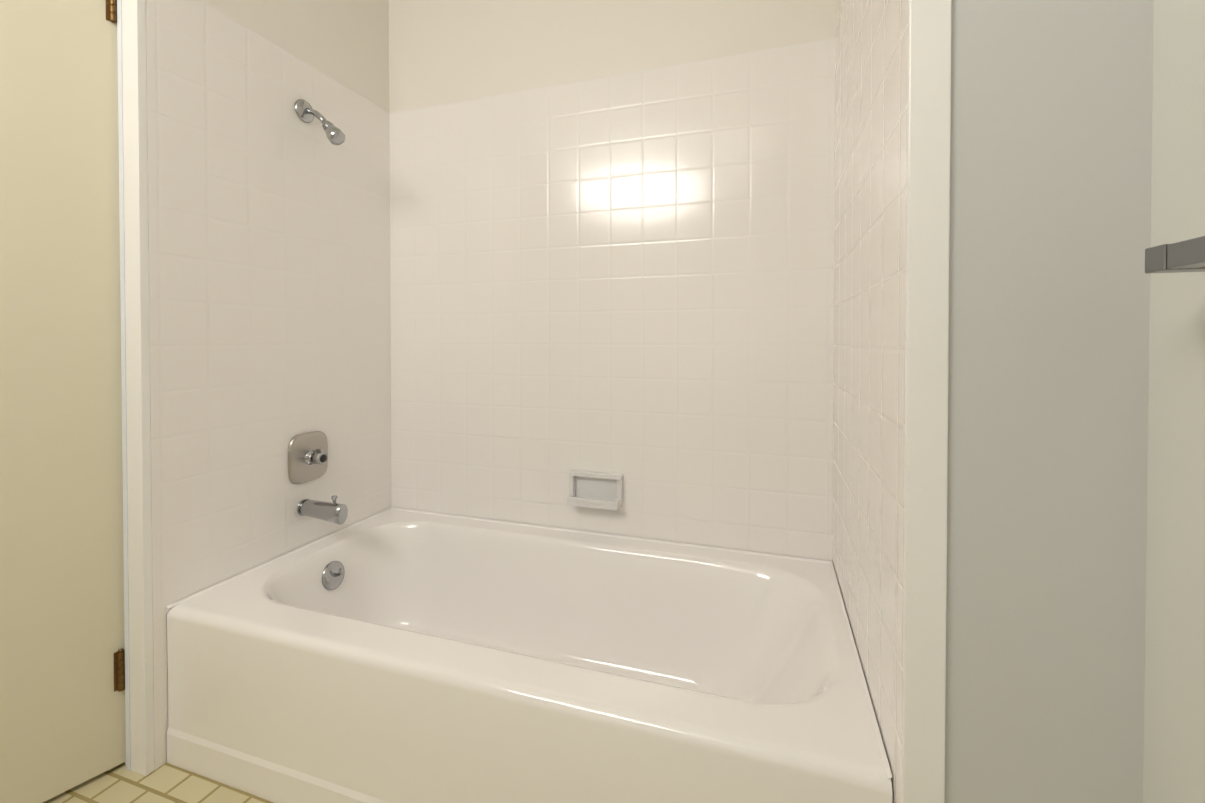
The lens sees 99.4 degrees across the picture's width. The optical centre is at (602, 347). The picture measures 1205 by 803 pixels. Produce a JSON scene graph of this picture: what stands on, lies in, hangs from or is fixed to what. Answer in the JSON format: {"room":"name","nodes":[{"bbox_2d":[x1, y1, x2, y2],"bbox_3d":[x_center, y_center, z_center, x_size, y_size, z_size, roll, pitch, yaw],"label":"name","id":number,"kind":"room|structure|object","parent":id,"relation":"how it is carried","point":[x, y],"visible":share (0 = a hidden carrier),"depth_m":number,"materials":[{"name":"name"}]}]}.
{"room":"bathroom","nodes":[
{"label":"bathroom","id":0,"kind":"room"},
{"bbox_2d":[43,762,272,802],"bbox_3d":[-0.929,1.016,0.224,3.000,0.050,3.600,0,1,18],"label":"floor","id":1,"kind":"structure","parent":0,"point":[166,782],"depth_m":1.13,"materials":[{"name":"tile"}]},
{"bbox_2d":[167,507,891,802],"bbox_3d":[-0.189,0.792,1.326,1.516,0.370,0.755,0,1,18],"label":"bathtub","id":2,"kind":"object","parent":1,"relation":"on","point":[394,655],"visible":1,"depth_m":1.11,"materials":[{"name":"white ceramic"}]},
{"bbox_2d":[202,0,388,111],"bbox_3d":[-0.959,-0.236,1.557,0.084,2.420,0.788,0,1,18],"label":"wall","id":3,"kind":"structure","parent":0,"point":[345,43],"depth_m":1.67,"materials":[{"name":"white paint"}]},
{"bbox_2d":[117,0,153,775],"bbox_3d":[-1.079,-0.071,1.174,0.085,2.100,0.020,0,1,18],"label":"door frame","id":4,"kind":"structure","parent":3,"relation":"attached to","point":[134,300],"depth_m":1.16,"materials":[{"name":"white paint"}]},
{"bbox_2d":[146,0,391,770],"bbox_3d":[-0.917,0.053,1.544,0.006,1.842,0.782,0,1,18],"label":"wall tile","id":5,"kind":"structure","parent":3,"relation":"attached to","point":[269,272],"depth_m":1.40,"materials":[{"name":"white tile"}]},
{"bbox_2d":[288,431,327,483],"bbox_3d":[-0.876,0.337,1.562,0.062,0.150,0.138,0,1,18],"label":"valve","id":6,"kind":"object","parent":5,"relation":"attached to","point":[307,457],"visible":1,"depth_m":1.55,"materials":[{"name":"silver metal"}]},
{"bbox_2d":[294,99,344,144],"bbox_3d":[-0.839,-0.677,1.532,0.144,0.146,0.066,0,1,18],"label":"shower head","id":7,"kind":"object","parent":5,"relation":"attached to","point":[305,111],"visible":1,"depth_m":1.53},
{"bbox_2d":[297,495,347,524],"bbox_3d":[-0.838,0.483,1.536,0.153,0.083,0.051,0,1,18],"label":"tub spout","id":8,"kind":"object","parent":5,"relation":"attached to","point":[335,512],"visible":1,"depth_m":1.52,"materials":[{"name":"silver metal"}]},
{"bbox_2d":[389,0,837,112],"bbox_3d":[-0.390,-0.240,1.856,3.000,2.420,0.134,0,1,18],"label":"wall","id":9,"kind":"structure","parent":0,"point":[444,51],"depth_m":1.69,"materials":[{"name":"white paint"}]},
{"bbox_2d":[389,38,835,562],"bbox_3d":[-0.070,-0.098,1.679,1.520,1.542,0.006,0,1,18],"label":"wall tile","id":10,"kind":"structure","parent":9,"relation":"attached to","point":[629,276],"depth_m":1.62,"materials":[{"name":"white tile"}]},
{"bbox_2d":[567,470,622,509],"bbox_3d":[-0.026,0.455,1.637,0.175,0.101,0.058,0,1,18],"label":"soap dish","id":11,"kind":"object","parent":10,"relation":"attached to","point":[595,489],"visible":1,"depth_m":1.65,"materials":[{"name":"white ceramic"}]},
{"bbox_2d":[838,0,1153,802],"bbox_3d":[0.712,-0.229,1.001,0.374,2.420,0.806,0,1,18],"label":"wall","id":12,"kind":"structure","parent":0,"point":[1050,230],"depth_m":0.63,"materials":[{"name":"white paint"}]},
{"bbox_2d":[833,0,907,802],"bbox_3d":[0.530,0.059,1.061,0.006,1.842,0.800,0,1,18],"label":"wall tile","id":13,"kind":"structure","parent":12,"relation":"attached to","point":[870,271],"depth_m":0.90,"materials":[{"name":"white tile"}]},
{"bbox_2d":[902,0,951,802],"bbox_3d":[0.423,0.004,0.668,0.048,1.962,0.011,0,1,18],"label":"trim","id":14,"kind":"structure","parent":12,"relation":"attached to","point":[926,361],"depth_m":0.66,"materials":[{"name":"white paint"}]},
{"bbox_2d":[1143,0,1204,802],"bbox_3d":[0.290,-0.207,-0.685,0.127,2.420,2.660,0,1,18],"label":"wall","id":15,"kind":"structure","parent":0,"point":[1174,735],"depth_m":0.56,"materials":[{"name":"white paint"}]},
{"bbox_2d":[1145,236,1204,273],"bbox_3d":[0.463,-0.079,0.186,0.084,0.052,0.634,0,1,18],"label":"towel rail","id":16,"kind":"object","parent":15,"relation":"attached to","point":[1185,256],"visible":1,"depth_m":0.46,"materials":[{"name":"grey metal"}]},
{"bbox_3d":[-1.538,-0.234,1.386,0.910,2.420,0.102,0,1,18],"label":"wall","id":17,"kind":"structure","parent":0,"visible":0},
{"bbox_2d":[0,0,125,802],"bbox_3d":[-1.350,-0.045,0.844,0.084,2.033,0.832,1,1,36],"label":"door","id":18,"kind":"structure","parent":17,"relation":"in","point":[62,687],"depth_m":1.10,"materials":[{"name":"beige paint"}]}
]}

